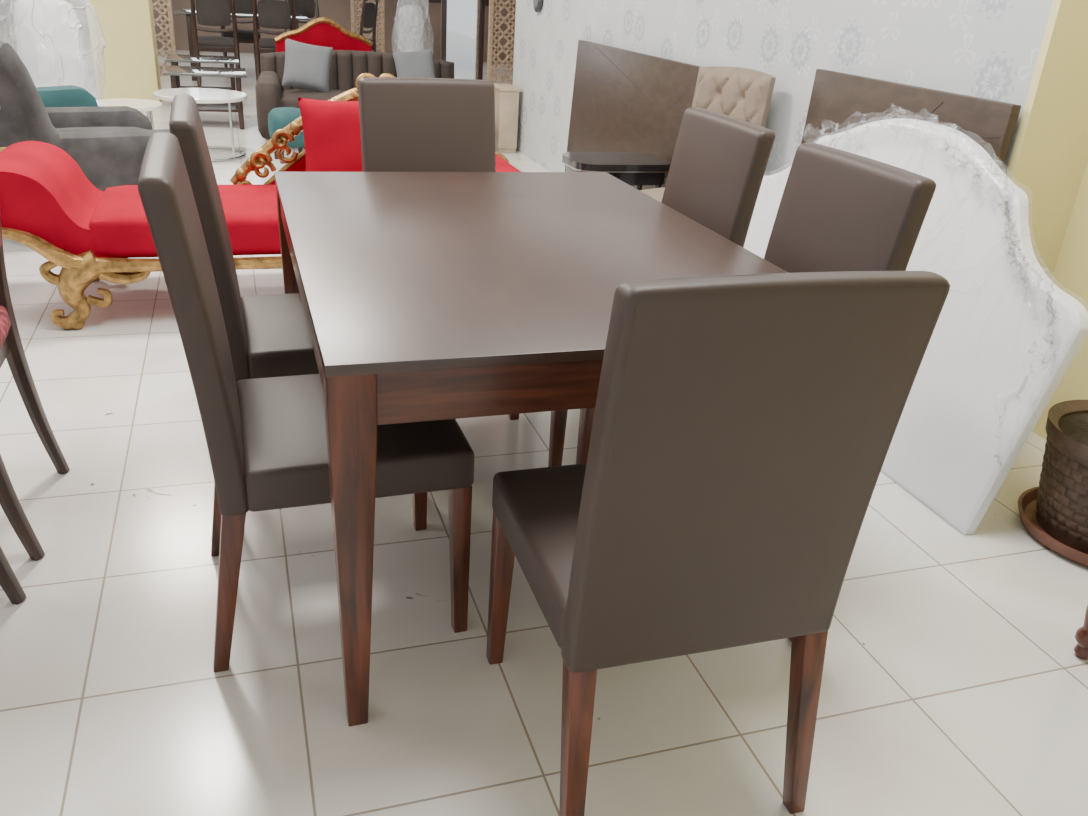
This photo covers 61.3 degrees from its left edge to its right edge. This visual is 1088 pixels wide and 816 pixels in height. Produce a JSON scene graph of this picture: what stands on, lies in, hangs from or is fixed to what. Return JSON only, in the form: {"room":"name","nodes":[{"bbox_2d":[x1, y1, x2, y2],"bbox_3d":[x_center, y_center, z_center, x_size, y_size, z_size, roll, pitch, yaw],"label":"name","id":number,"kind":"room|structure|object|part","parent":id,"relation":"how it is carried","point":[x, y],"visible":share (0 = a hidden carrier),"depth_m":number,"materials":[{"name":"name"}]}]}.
{"room":"store","nodes":[
{"label":"store","id":0,"kind":"room"},
{"bbox_2d":[85,0,161,101],"bbox_3d":[-3.959,-4.510,8.353,0.540,3.300,0.500,-5,26,-17],"label":"wall pillar","id":1,"kind":"structure","parent":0,"point":[129,64],"depth_m":8.63,"materials":[{"name":"yellow paint"}]},
{"bbox_2d":[0,0,515,62],"bbox_3d":[-7.242,-6.982,13.194,16.000,3.300,0.150,-5,26,-17],"label":"wall","id":2,"kind":"structure","parent":0,"point":[339,11],"depth_m":14.77,"materials":[{"name":"paint"}]},
{"bbox_2d":[424,0,488,5],"bbox_3d":[-1.383,-7.650,14.789,1.100,2.100,0.060,-5,26,-17],"label":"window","id":3,"kind":"structure","parent":2,"relation":"in","point":[429,1],"depth_m":15.10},
{"bbox_2d":[0,44,1087,815],"bbox_3d":[-4.589,-1.645,6.142,16.000,0.100,24.000,-5,26,-17],"label":"floor","id":4,"kind":"structure","parent":0,"point":[954,682],"depth_m":1.98,"materials":[{"name":"tile"}]},
{"bbox_2d":[0,546,25,604],"bbox_3d":[-1.320,0.060,1.576,0.556,1.064,0.490,-5,26,-17],"label":"wooden chair","id":5,"kind":"object","parent":4,"relation":"on","point":[9,582],"visible":1,"depth_m":2.02,"materials":[{"name":"brown wood"}]},
{"bbox_2d":[0,107,69,560],"bbox_3d":[-1.490,-0.192,2.093,0.556,1.064,0.490,-5,26,-17],"label":"wooden chair","id":6,"kind":"object","parent":4,"relation":"on","point":[11,348],"visible":1,"depth_m":2.34,"materials":[{"name":"brown wood"}]},
{"bbox_3d":[-1.328,-0.099,2.196,0.020,0.060,0.440,-5,26,-17],"label":"seat rail","id":7,"kind":"part","parent":6,"relation":"part of","materials":[{"name":"fabric"}]},
{"bbox_2d":[0,306,10,348],"bbox_3d":[-1.524,-0.137,2.108,0.489,0.109,0.479,-5,26,-17],"label":"seat cushion","id":8,"kind":"object","parent":6,"relation":"on","point":[5,311],"depth_m":2.29,"materials":[{"name":"red fabric"}]},
{"bbox_3d":[-1.224,-0.092,1.986,0.112,1.006,0.061,-5,26,-17],"label":"leg","id":9,"kind":"part","parent":6,"relation":"part of","materials":[{"name":"brown wood"}]},
{"bbox_3d":[-1.354,-0.272,2.353,0.112,1.006,0.061,-5,26,-17],"label":"leg","id":10,"kind":"part","parent":6,"relation":"part of","materials":[{"name":"brown wood"}]},
{"bbox_2d":[0,0,105,99],"bbox_3d":[-3.581,-2.576,6.627,0.709,1.300,0.731,6,25,4],"label":"furniture","id":11,"kind":"object","parent":4,"relation":"on","point":[48,39],"visible":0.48,"depth_m":6.62,"materials":[{"name":"white plastic"}]},
{"bbox_3d":[-3.582,-2.240,6.734,0.434,0.238,0.438,-5,26,-17],"label":"chair seat","id":12,"kind":"part","parent":11,"relation":"part of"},
{"bbox_2d":[36,85,97,107],"bbox_3d":[-3.482,-1.904,5.612,1.084,0.950,1.056,18,28,28],"label":"armchair","id":13,"kind":"object","parent":4,"relation":"on","point":[67,95],"visible":0.2,"depth_m":5.63,"materials":[{"name":"teal fabric"}]},
{"bbox_2d":[0,41,169,190],"bbox_3d":[-2.460,-1.401,4.679,1.093,0.950,1.152,-14,30,-33],"label":"armchair","id":14,"kind":"object","parent":4,"relation":"on","point":[108,144],"visible":0.58,"depth_m":4.37,"materials":[{"name":"grey fabric"}]},
{"bbox_2d":[56,127,147,131],"bbox_3d":[-2.348,-1.318,4.813,0.798,0.258,0.718,-14,30,-33],"label":"seat cushion","id":15,"kind":"object","parent":14,"relation":"on","point":[61,129],"depth_m":4.85,"materials":[{"name":"grey fabric"}]},
{"bbox_2d":[96,98,162,129],"bbox_3d":[-2.803,-1.855,6.229,0.440,0.416,0.440,-5,26,-17],"label":"round table","id":16,"kind":"object","parent":4,"relation":"on","point":[142,105],"visible":0.28,"depth_m":6.13,"materials":[{"name":"white paint"}]},
{"bbox_3d":[-2.718,-1.907,6.388,0.017,0.385,0.017,-17,32,-37],"label":"leg","id":17,"kind":"part","parent":16,"relation":"part of","materials":[{"name":"metal"}]},
{"bbox_2d":[152,0,176,75],"bbox_3d":[-4.594,-5.148,10.702,0.390,2.428,0.050,-5,26,-17],"label":"screen","id":18,"kind":"object","parent":4,"relation":"on","point":[169,18],"visible":0.44,"depth_m":11.01,"materials":[{"name":"brown wood"}]},
{"bbox_3d":[-4.432,-5.161,10.753,0.050,2.400,0.050,-5,26,-17],"label":"frame","id":19,"kind":"part","parent":18,"relation":"part of","materials":[{"name":"brown wood"}]},
{"bbox_2d":[153,88,246,161],"bbox_3d":[-2.495,-2.079,6.731,0.640,0.436,0.640,-5,26,-17],"label":"round table","id":20,"kind":"object","parent":4,"relation":"on","point":[201,95],"visible":0.71,"depth_m":6.61,"materials":[{"name":"white paint"}]},
{"bbox_3d":[-2.255,-2.000,6.631,0.017,0.405,0.017,-17,32,-37],"label":"leg","id":21,"kind":"part","parent":20,"relation":"part of","materials":[{"name":"metal"}]},
{"bbox_2d":[165,54,238,90],"bbox_3d":[-3.319,-3.189,8.992,0.660,0.450,0.600,-5,26,-17],"label":"coffee table","id":22,"kind":"object","parent":4,"relation":"on","point":[174,59],"visible":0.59,"depth_m":8.84,"materials":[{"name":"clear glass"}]},
{"bbox_2d":[179,86,230,89],"bbox_3d":[-3.324,-3.122,9.024,0.500,0.020,0.500,-5,26,-17],"label":"shelf","id":23,"kind":"object","parent":22,"relation":"attached to","point":[227,88],"depth_m":9.15,"materials":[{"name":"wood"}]},
{"bbox_3d":[-2.997,-3.095,8.861,0.040,0.430,0.040,-5,26,-17],"label":"leg","id":24,"kind":"part","parent":22,"relation":"part of","materials":[{"name":"brown wood"}]},
{"bbox_2d":[163,66,246,129],"bbox_3d":[-2.932,-2.711,8.020,0.660,0.450,0.600,-5,26,-17],"label":"coffee table","id":25,"kind":"object","parent":4,"relation":"on","point":[174,72],"visible":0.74,"depth_m":7.88,"materials":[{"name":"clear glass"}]},
{"bbox_3d":[-3.104,-2.578,7.732,0.040,0.430,0.040,-5,26,-17],"label":"leg","id":26,"kind":"part","parent":25,"relation":"part of","materials":[{"name":"brown wood"}]},
{"bbox_3d":[-3.256,-2.787,8.160,0.040,0.430,0.040,-5,26,-17],"label":"leg","id":27,"kind":"part","parent":25,"relation":"part of","materials":[{"name":"brown wood"}]},
{"bbox_2d":[196,102,237,111],"bbox_3d":[-2.937,-2.643,8.052,0.500,0.020,0.500,-5,26,-17],"label":"shelf","id":28,"kind":"object","parent":25,"relation":"attached to","point":[202,107],"depth_m":7.97,"materials":[{"name":"wood"}]},
{"bbox_3d":[-2.609,-2.617,7.888,0.040,0.430,0.040,-5,26,-17],"label":"leg","id":29,"kind":"part","parent":25,"relation":"part of","materials":[{"name":"brown wood"}]},
{"bbox_2d":[190,0,239,85],"bbox_3d":[-3.721,-4.209,10.405,0.490,1.064,0.556,-5,26,-17],"label":"wooden chair","id":30,"kind":"object","parent":4,"relation":"on","point":[208,12],"visible":0.84,"depth_m":10.18,"materials":[{"name":"brown wood"}]},
{"bbox_3d":[-3.862,-4.077,10.171,0.061,1.006,0.112,-5,26,-17],"label":"leg","id":31,"kind":"part","parent":30,"relation":"part of","materials":[{"name":"brown wood"}]},
{"bbox_3d":[-3.660,-4.206,10.214,0.424,0.056,0.046,-5,26,-17],"label":"rail","id":32,"kind":"part","parent":30,"relation":"part of","materials":[{"name":"brown wood"}]},
{"bbox_2d":[198,36,233,46],"bbox_3d":[-3.734,-4.169,10.457,0.479,0.109,0.489,-5,26,-17],"label":"seat cushion","id":33,"kind":"object","parent":30,"relation":"on","point":[203,41],"depth_m":10.27,"materials":[{"name":"fabric"}]},
{"bbox_3d":[-3.674,-4.027,10.303,0.440,0.060,0.020,-5,26,-17],"label":"seat rail","id":34,"kind":"part","parent":30,"relation":"part of","materials":[{"name":"brown wood"}]},
{"bbox_3d":[-3.454,-4.110,10.300,0.061,1.006,0.112,-5,26,-17],"label":"leg","id":35,"kind":"part","parent":30,"relation":"part of","materials":[{"name":"brown wood"}]},
{"bbox_2d":[220,0,261,67],"bbox_3d":[-3.901,-4.873,11.808,0.490,1.064,0.556,-5,26,-17],"label":"wooden chair","id":36,"kind":"object","parent":4,"relation":"on","point":[245,36],"visible":0.26,"depth_m":11.83,"materials":[{"name":"wood"}]},
{"bbox_2d":[221,29,260,37],"bbox_3d":[-3.895,-4.807,11.805,0.479,0.109,0.489,-5,26,-17],"label":"seat cushion","id":37,"kind":"object","parent":36,"relation":"on","point":[242,33],"depth_m":11.62,"materials":[{"name":"fabric"}]},
{"bbox_3d":[-3.952,-5.024,11.931,0.424,0.056,0.046,-5,26,-17],"label":"rail","id":38,"kind":"part","parent":36,"relation":"part of","materials":[{"name":"brown wood"}]},
{"bbox_3d":[-3.832,-4.661,11.642,0.440,0.060,0.020,-5,26,-17],"label":"seat rail","id":39,"kind":"part","parent":36,"relation":"part of","materials":[{"name":"brown wood"}]},
{"bbox_2d":[174,8,308,80],"bbox_3d":[-3.667,-4.426,11.244,1.500,0.750,0.900,-5,26,-17],"label":"dining table","id":40,"kind":"object","parent":4,"relation":"on","point":[187,12],"visible":0.41,"depth_m":10.75,"materials":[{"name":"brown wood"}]},
{"bbox_3d":[-4.131,-4.225,10.768,0.060,0.730,0.060,-5,26,-17],"label":"leg","id":41,"kind":"part","parent":40,"relation":"part of","materials":[{"name":"brown wood"}]},
{"bbox_2d":[169,94,318,382],"bbox_3d":[-0.644,-0.286,2.475,0.572,1.009,0.465,-5,26,-18],"label":"dining chair","id":42,"kind":"object","parent":4,"relation":"on","point":[268,336],"visible":0.56,"depth_m":2.26,"materials":[{"name":"brown leather"}]},
{"bbox_3d":[-0.843,-0.434,2.328,0.128,0.642,0.465,-5,26,-18],"label":"backrest","id":43,"kind":"part","parent":42,"relation":"part of","materials":[{"name":"brown leather"}]},
{"bbox_3d":[-0.592,-0.214,2.530,0.451,0.105,0.465,-5,26,-18],"label":"seat","id":44,"kind":"part","parent":42,"relation":"part of","materials":[{"name":"brown leather"}]},
{"bbox_2d":[0,73,520,329],"bbox_3d":[-1.134,-0.907,3.850,2.244,0.916,0.736,-5,26,-17],"label":"chaise lounge","id":45,"kind":"object","parent":4,"relation":"on","point":[87,231],"visible":0.47,"depth_m":3.49,"materials":[{"name":"red fabric"}]},
{"bbox_3d":[-1.922,-0.829,3.621,0.527,0.330,0.640,-5,26,-17],"label":"scroll arm","id":46,"kind":"part","parent":45,"relation":"part of","materials":[{"name":"red fabric"}]},
{"bbox_3d":[-1.038,-0.715,3.593,2.244,0.352,0.064,-5,26,-17],"label":"frame rail","id":47,"kind":"part","parent":45,"relation":"part of","materials":[{"name":"gold metal"}]},
{"bbox_2d":[89,184,280,257],"bbox_3d":[-1.141,-0.808,3.896,1.376,0.176,0.656,-5,26,-17],"label":"seat cushion","id":48,"kind":"object","parent":45,"relation":"on","point":[118,223],"depth_m":3.58,"materials":[{"name":"red fabric"}]},
{"bbox_3d":[-1.238,-0.991,4.158,2.244,0.352,0.064,-5,26,-17],"label":"frame rail","id":49,"kind":"part","parent":45,"relation":"part of","materials":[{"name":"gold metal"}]},
{"bbox_3d":[-0.828,-1.149,4.208,0.926,0.369,0.050,-5,26,-17],"label":"panel","id":50,"kind":"part","parent":45,"relation":"part of","materials":[{"name":"red fabric"}]},
{"bbox_2d":[298,98,361,171],"bbox_3d":[-0.848,-1.136,3.969,0.392,0.388,0.174,-6,27,-20],"label":"throw pillow","id":51,"kind":"object","parent":45,"relation":"on","point":[331,129],"visible":0.59,"depth_m":3.89,"materials":[{"name":"red fabric"}]},
{"bbox_3d":[-0.355,-0.953,4.116,0.527,0.330,0.640,-5,26,-17],"label":"scroll arm","id":52,"kind":"part","parent":45,"relation":"part of","materials":[{"name":"red fabric"}]},
{"bbox_2d":[253,0,296,82],"bbox_3d":[-3.118,-4.279,10.643,0.490,1.064,0.556,-5,26,-17],"label":"wooden chair","id":53,"kind":"object","parent":4,"relation":"on","point":[274,14],"visible":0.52,"depth_m":10.37,"materials":[{"name":"wood"}]},
{"bbox_3d":[-3.259,-4.147,10.409,0.061,1.006,0.112,-5,26,-17],"label":"leg","id":54,"kind":"part","parent":53,"relation":"part of","materials":[{"name":"brown wood"}]},
{"bbox_2d":[258,38,275,47],"bbox_3d":[-3.131,-4.239,10.695,0.479,0.109,0.489,-5,26,-17],"label":"seat cushion","id":55,"kind":"object","parent":53,"relation":"on","point":[262,42],"depth_m":10.47,"materials":[{"name":"fabric"}]},
{"bbox_3d":[-3.071,-4.097,10.541,0.440,0.060,0.020,-5,26,-17],"label":"seat rail","id":56,"kind":"part","parent":53,"relation":"part of","materials":[{"name":"brown wood"}]},
{"bbox_3d":[-3.057,-4.276,10.452,0.424,0.056,0.046,-5,26,-17],"label":"rail","id":57,"kind":"part","parent":53,"relation":"part of","materials":[{"name":"brown wood"}]},
{"bbox_3d":[-2.851,-4.180,10.538,0.061,1.006,0.112,-5,26,-17],"label":"leg","id":58,"kind":"part","parent":53,"relation":"part of","materials":[{"name":"brown wood"}]},
{"bbox_2d":[268,107,304,163],"bbox_3d":[-1.866,-2.011,6.754,0.288,0.379,0.318,-9,28,-26],"label":"ottoman","id":59,"kind":"object","parent":4,"relation":"on","point":[280,117],"visible":0.48,"depth_m":6.62,"materials":[{"name":"teal fabric"}]},
{"bbox_2d":[284,0,319,30],"bbox_3d":[-3.336,-5.273,12.748,0.490,1.064,0.556,-5,26,-17],"label":"wooden chair","id":60,"kind":"object","parent":4,"relation":"on","point":[307,8],"visible":0.21,"depth_m":12.83,"materials":[{"name":"wood"}]},
{"bbox_3d":[-3.387,-5.423,12.871,0.424,0.056,0.046,-5,26,-17],"label":"rail","id":61,"kind":"part","parent":60,"relation":"part of","materials":[{"name":"brown wood"}]},
{"bbox_3d":[-3.199,-5.352,13.007,0.061,1.006,0.112,-5,26,-17],"label":"leg","id":62,"kind":"part","parent":60,"relation":"part of","materials":[{"name":"brown wood"}]},
{"bbox_2d":[137,132,474,671],"bbox_3d":[-0.479,-0.029,1.946,0.572,1.009,0.465,-5,26,-18],"label":"dining chair","id":63,"kind":"object","parent":4,"relation":"on","point":[266,441],"visible":0.91,"depth_m":1.78,"materials":[{"name":"brown leather"}]},
{"bbox_3d":[-0.677,-0.177,1.799,0.128,0.642,0.465,-5,26,-18],"label":"backrest","id":64,"kind":"part","parent":63,"relation":"part of","materials":[{"name":"brown leather"}]},
{"bbox_3d":[-0.763,0.190,2.190,0.091,0.373,0.045,-5,26,-18],"label":"leg","id":65,"kind":"part","parent":63,"relation":"part of","materials":[{"name":"brown wood"}]},
{"bbox_3d":[-0.630,0.362,1.838,0.091,0.373,0.045,-5,26,-18],"label":"leg","id":66,"kind":"part","parent":63,"relation":"part of","materials":[{"name":"brown wood"}]},
{"bbox_3d":[-0.427,0.043,2.001,0.451,0.105,0.465,-5,26,-18],"label":"seat","id":67,"kind":"part","parent":63,"relation":"part of","materials":[{"name":"brown leather"}]},
{"bbox_3d":[-0.319,0.150,2.338,0.044,0.373,0.045,-5,26,-18],"label":"leg","id":68,"kind":"part","parent":63,"relation":"part of","materials":[{"name":"brown wood"}]},
{"bbox_3d":[-0.186,0.323,1.986,0.044,0.373,0.045,-5,26,-18],"label":"leg","id":69,"kind":"part","parent":63,"relation":"part of","materials":[{"name":"brown wood"}]},
{"bbox_2d":[274,17,372,51],"bbox_3d":[-2.270,-3.628,9.621,1.038,0.837,0.594,-5,26,-17],"label":"settee","id":70,"kind":"object","parent":4,"relation":"on","point":[322,31],"visible":0.35,"depth_m":9.72,"materials":[{"name":"red fabric"}]},
{"bbox_2d":[255,50,453,139],"bbox_3d":[-1.480,-2.514,7.510,1.669,0.700,0.888,-3,26,-14],"label":"sofa","id":71,"kind":"object","parent":4,"relation":"on","point":[346,66],"visible":0.38,"depth_m":7.55,"materials":[{"name":"fabric"}]},
{"bbox_3d":[-2.186,-2.418,7.320,0.199,0.469,0.809,-3,26,-14],"label":"arm","id":72,"kind":"part","parent":71,"relation":"part of","materials":[{"name":"fabric"}]},
{"bbox_2d":[281,38,332,91],"bbox_3d":[-1.873,-2.704,7.267,0.421,0.401,0.186,-5,26,-18],"label":"throw pillow","id":73,"kind":"object","parent":71,"relation":"on","point":[307,66],"visible":1,"depth_m":7.22,"materials":[{"name":"fabric"}]},
{"bbox_2d":[280,89,347,108],"bbox_3d":[-1.472,-2.470,7.488,1.358,0.198,0.658,-3,26,-14],"label":"seat cushion","id":74,"kind":"object","parent":71,"relation":"on","point":[288,97],"depth_m":7.18,"materials":[{"name":"fabric"}]},
{"bbox_3d":[-1.551,-2.815,7.742,1.600,0.360,0.194,-3,26,-14],"label":"backrest","id":75,"kind":"part","parent":71,"relation":"part of","materials":[{"name":"fabric"}]},
{"bbox_2d":[392,49,434,77],"bbox_3d":[-1.047,-2.743,7.471,0.360,0.343,0.176,-5,26,-18],"label":"throw pillow","id":76,"kind":"object","parent":71,"relation":"on","point":[413,64],"visible":0.71,"depth_m":7.41,"materials":[{"name":"fabric"}]},
{"bbox_2d":[350,0,384,51],"bbox_3d":[-2.473,-5.994,12.828,0.470,2.428,0.050,-5,26,-17],"label":"screen","id":77,"kind":"object","parent":4,"relation":"on","point":[352,2],"visible":0.27,"depth_m":13.05,"materials":[{"name":"brown wood"}]},
{"bbox_3d":[-2.672,-5.978,12.765,0.050,2.400,0.050,-5,26,-17],"label":"frame","id":78,"kind":"part","parent":77,"relation":"part of","materials":[{"name":"brown wood"}]},
{"bbox_3d":[-2.273,-6.010,12.892,0.050,2.400,0.050,-5,26,-17],"label":"frame","id":79,"kind":"part","parent":77,"relation":"part of","materials":[{"name":"brown wood"}]},
{"bbox_2d":[359,0,378,51],"bbox_3d":[-2.420,-4.731,11.717,0.556,1.064,0.490,8,25,10],"label":"wooden chair","id":80,"kind":"object","parent":4,"relation":"on","point":[369,9],"visible":0.35,"depth_m":11.55,"materials":[{"name":"wood"}]},
{"bbox_3d":[-2.260,-4.588,11.502,0.112,1.006,0.061,8,25,10],"label":"leg","id":81,"kind":"part","parent":80,"relation":"part of","materials":[{"name":"brown wood"}]},
{"bbox_3d":[-2.237,-4.779,11.652,0.046,0.056,0.424,8,25,10],"label":"rail","id":82,"kind":"part","parent":80,"relation":"part of","materials":[{"name":"brown wood"}]},
{"bbox_3d":[-2.169,-4.760,11.884,0.112,1.006,0.061,8,25,10],"label":"leg","id":83,"kind":"part","parent":80,"relation":"part of","materials":[{"name":"brown wood"}]},
{"bbox_2d":[395,0,433,56],"bbox_3d":[-1.689,-4.816,11.816,0.518,1.217,0.613,5,25,1],"label":"furniture","id":84,"kind":"object","parent":4,"relation":"on","point":[410,21],"visible":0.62,"depth_m":11.79,"materials":[{"name":"white plastic"}]},
{"bbox_2d":[358,77,495,171],"bbox_3d":[-0.315,-0.538,3.063,0.465,1.009,0.572,-7,27,-23],"label":"dining chair","id":85,"kind":"object","parent":4,"relation":"on","point":[407,124],"visible":0.38,"depth_m":3.08,"materials":[{"name":"brown leather"}]},
{"bbox_2d":[441,0,484,79],"bbox_3d":[-0.965,-4.706,10.944,0.520,1.840,0.050,-5,26,-17],"label":"floor mirror","id":86,"kind":"object","parent":4,"relation":"on","point":[462,21],"visible":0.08,"depth_m":11.05,"materials":[{"name":"silver glass"}]},
{"bbox_3d":[-1.183,-4.689,10.875,0.060,1.840,0.050,-5,26,-17],"label":"frame","id":87,"kind":"part","parent":86,"relation":"part of","materials":[{"name":"brown wood"}]},
{"bbox_3d":[-0.746,-4.724,11.013,0.060,1.840,0.050,-5,26,-17],"label":"frame","id":88,"kind":"part","parent":86,"relation":"part of","materials":[{"name":"brown wood"}]},
{"bbox_2d":[487,0,515,84],"bbox_3d":[-0.451,-4.871,10.707,0.370,2.429,0.050,-5,26,-17],"label":"screen","id":89,"kind":"object","parent":4,"relation":"on","point":[492,8],"visible":0.7,"depth_m":10.91,"materials":[{"name":"brown wood"}]},
{"bbox_3d":[-0.603,-4.859,10.659,0.050,2.400,0.050,-5,26,-17],"label":"frame","id":90,"kind":"part","parent":89,"relation":"part of","materials":[{"name":"brown wood"}]},
{"bbox_3d":[-0.298,-4.883,10.755,0.050,2.400,0.050,-5,26,-17],"label":"frame","id":91,"kind":"part","parent":89,"relation":"part of","materials":[{"name":"brown wood"}]},
{"bbox_2d":[493,83,520,152],"bbox_3d":[-0.337,-2.440,7.730,0.180,0.520,0.320,-5,26,-17],"label":"pedestal","id":92,"kind":"object","parent":4,"relation":"on","point":[506,95],"visible":0.74,"depth_m":7.61,"materials":[{"name":"beige paint"}]},
{"bbox_2d":[274,172,791,725],"bbox_3d":[-0.091,-0.082,2.408,1.067,0.762,1.530,-5,26,-17],"label":"dining table","id":93,"kind":"object","parent":4,"relation":"on","point":[425,296],"visible":0.73,"depth_m":1.83,"materials":[{"name":"brown wood"}]},
{"bbox_3d":[-0.778,-0.338,2.883,0.078,0.742,0.078,-5,26,-17],"label":"leg","id":94,"kind":"part","parent":93,"relation":"part of","materials":[{"name":"brown wood"}]},
{"bbox_3d":[-0.339,0.268,1.646,0.078,0.742,0.078,-5,26,-17],"label":"leg","id":95,"kind":"part","parent":93,"relation":"part of","materials":[{"name":"brown wood"}]},
{"bbox_2d":[562,152,670,189],"bbox_3d":[0.369,-1.097,4.969,0.545,0.500,0.365,-5,26,-17],"label":"side table","id":96,"kind":"object","parent":4,"relation":"on","point":[632,168],"visible":0.51,"depth_m":4.78,"materials":[{"name":"black paint"}]},
{"bbox_2d":[565,40,700,189],"bbox_3d":[0.547,-1.536,5.366,0.072,0.985,2.300,-5,26,-17],"label":"headboard","id":97,"kind":"object","parent":4,"relation":"on","point":[623,100],"visible":0.37,"depth_m":5.43,"materials":[{"name":"brown wood"}]},
{"bbox_2d":[508,107,775,466],"bbox_3d":[0.246,-0.353,2.747,0.572,1.009,0.465,-5,26,-17],"label":"dining chair","id":98,"kind":"object","parent":4,"relation":"on","point":[719,162],"visible":0.34,"depth_m":2.60,"materials":[{"name":"brown leather"}]},
{"bbox_3d":[-0.084,-0.132,2.980,0.044,0.373,0.045,-5,26,-17],"label":"leg","id":99,"kind":"part","parent":98,"relation":"part of","materials":[{"name":"brown wood"}]},
{"bbox_3d":[0.042,0.041,2.626,0.044,0.373,0.045,-5,26,-17],"label":"leg","id":100,"kind":"part","parent":98,"relation":"part of","materials":[{"name":"brown wood"}]},
{"bbox_3d":[0.468,-0.536,2.737,0.128,0.642,0.465,-5,26,-17],"label":"backrest","id":101,"kind":"part","parent":98,"relation":"part of","materials":[{"name":"brown leather"}]},
{"bbox_2d":[639,66,775,201],"bbox_3d":[0.643,-0.990,4.149,0.604,1.030,0.478,-15,31,-35],"label":"tufted chair","id":102,"kind":"object","parent":4,"relation":"on","point":[745,94],"visible":0.28,"depth_m":4.07,"materials":[{"name":"beige fabric"}]},
{"bbox_3d":[0.612,-0.897,4.170,0.538,0.158,0.478,-15,31,-35],"label":"seat","id":103,"kind":"part","parent":102,"relation":"part of","materials":[{"name":"beige fabric"}]},
{"bbox_3d":[0.828,-1.235,4.181,0.170,0.590,0.420,-15,31,-35],"label":"backrest","id":104,"kind":"part","parent":102,"relation":"part of","materials":[{"name":"beige fabric"}]},
{"bbox_2d":[486,271,949,815],"bbox_3d":[0.207,0.180,1.595,0.465,1.009,0.572,-4,26,-17],"label":"dining chair","id":105,"kind":"object","parent":4,"relation":"on","point":[744,426],"visible":1,"depth_m":1.30,"materials":[{"name":"brown leather"}]},
{"bbox_3d":[-0.087,0.374,1.892,0.045,0.373,0.044,-4,26,-17],"label":"leg","id":106,"kind":"part","parent":105,"relation":"part of","materials":[{"name":"brown wood"}]},
{"bbox_3d":[0.184,0.232,1.683,0.465,0.105,0.451,-4,26,-17],"label":"seat","id":107,"kind":"part","parent":105,"relation":"part of","materials":[{"name":"brown leather"}]},
{"bbox_3d":[0.051,0.571,1.488,0.045,0.373,0.091,-4,26,-17],"label":"leg","id":108,"kind":"part","parent":105,"relation":"part of","materials":[{"name":"brown wood"}]},
{"bbox_3d":[0.283,0.107,1.327,0.465,0.642,0.128,-4,26,-17],"label":"backrest","id":109,"kind":"part","parent":105,"relation":"part of","materials":[{"name":"brown leather"}]},
{"bbox_3d":[0.447,0.541,1.609,0.045,0.373,0.091,-4,26,-17],"label":"leg","id":110,"kind":"part","parent":105,"relation":"part of","materials":[{"name":"brown wood"}]},
{"bbox_2d":[576,143,935,463],"bbox_3d":[0.442,-0.090,2.210,0.572,1.009,0.465,-5,26,-17],"label":"dining chair","id":111,"kind":"object","parent":4,"relation":"on","point":[839,210],"visible":0.25,"depth_m":2.08,"materials":[{"name":"brown leather"}]},
{"bbox_3d":[0.113,0.131,2.443,0.044,0.373,0.045,-5,26,-17],"label":"leg","id":112,"kind":"part","parent":111,"relation":"part of","materials":[{"name":"brown wood"}]},
{"bbox_3d":[0.664,-0.273,2.199,0.128,0.642,0.465,-5,26,-17],"label":"backrest","id":113,"kind":"part","parent":111,"relation":"part of","materials":[{"name":"brown leather"}]},
{"bbox_2d":[801,69,1020,169],"bbox_3d":[1.221,-0.654,3.460,0.076,1.075,1.070,-5,26,-17],"label":"headboard","id":114,"kind":"object","parent":4,"relation":"on","point":[839,102],"visible":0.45,"depth_m":3.25,"materials":[{"name":"brown wood"}]},
{"bbox_2d":[744,118,1087,534],"bbox_3d":[1.088,-0.495,3.140,0.346,1.034,1.827,-5,26,-17],"label":"headboard","id":115,"kind":"object","parent":4,"relation":"on","point":[1004,337],"visible":0.52,"depth_m":2.66,"materials":[{"name":"white plastic"}]},
{"bbox_2d":[1018,400,1087,565],"bbox_3d":[1.573,0.216,2.521,0.440,0.330,0.440,-5,26,-17],"label":"plant pot","id":116,"kind":"object","parent":4,"relation":"on","point":[1054,512],"visible":1,"depth_m":2.49,"materials":[{"name":"ceramic"}]},
{"bbox_3d":[1.574,0.207,2.517,0.430,0.310,0.430,-5,26,-17],"label":"pot","id":117,"kind":"part","parent":116,"relation":"part of","materials":[{"name":"brown wicker"}]},
{"bbox_2d":[1074,604,1087,659],"bbox_3d":[1.454,0.411,1.932,0.400,0.460,0.360,-5,26,-17],"label":"stool","id":118,"kind":"object","parent":4,"relation":"on","point":[1081,636],"visible":1,"depth_m":2.08,"materials":[{"name":"brown wood"}]},
{"bbox_2d":[513,0,1052,175],"bbox_3d":[0.937,-2.641,5.046,0.600,3.300,5.600,-5,26,-17],"label":"wall","id":119,"kind":"structure","parent":0,"point":[986,49],"depth_m":3.98,"materials":[{"name":"paint"}]},
{"bbox_2d":[533,0,542,11],"bbox_3d":[-0.047,-3.110,6.979,0.034,0.190,0.190,-5,26,-17],"label":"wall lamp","id":120,"kind":"object","parent":119,"relation":"attached to","point":[537,4],"visible":1,"depth_m":6.96,"materials":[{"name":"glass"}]},
{"bbox_2d":[1006,0,1087,279],"bbox_3d":[1.673,-1.454,2.599,0.350,3.300,0.030,-5,26,-17],"label":"wall","id":121,"kind":"structure","parent":0,"point":[1049,158],"depth_m":2.84,"materials":[{"name":"yellow paint"}]},
{"bbox_2d":[1032,161,1087,439],"bbox_3d":[3.126,-0.013,-0.288,0.600,3.300,7.000,-5,26,-17],"label":"wall","id":122,"kind":"structure","parent":0,"point":[1070,274],"depth_m":3.01,"materials":[{"name":"yellow paint"}]}
]}

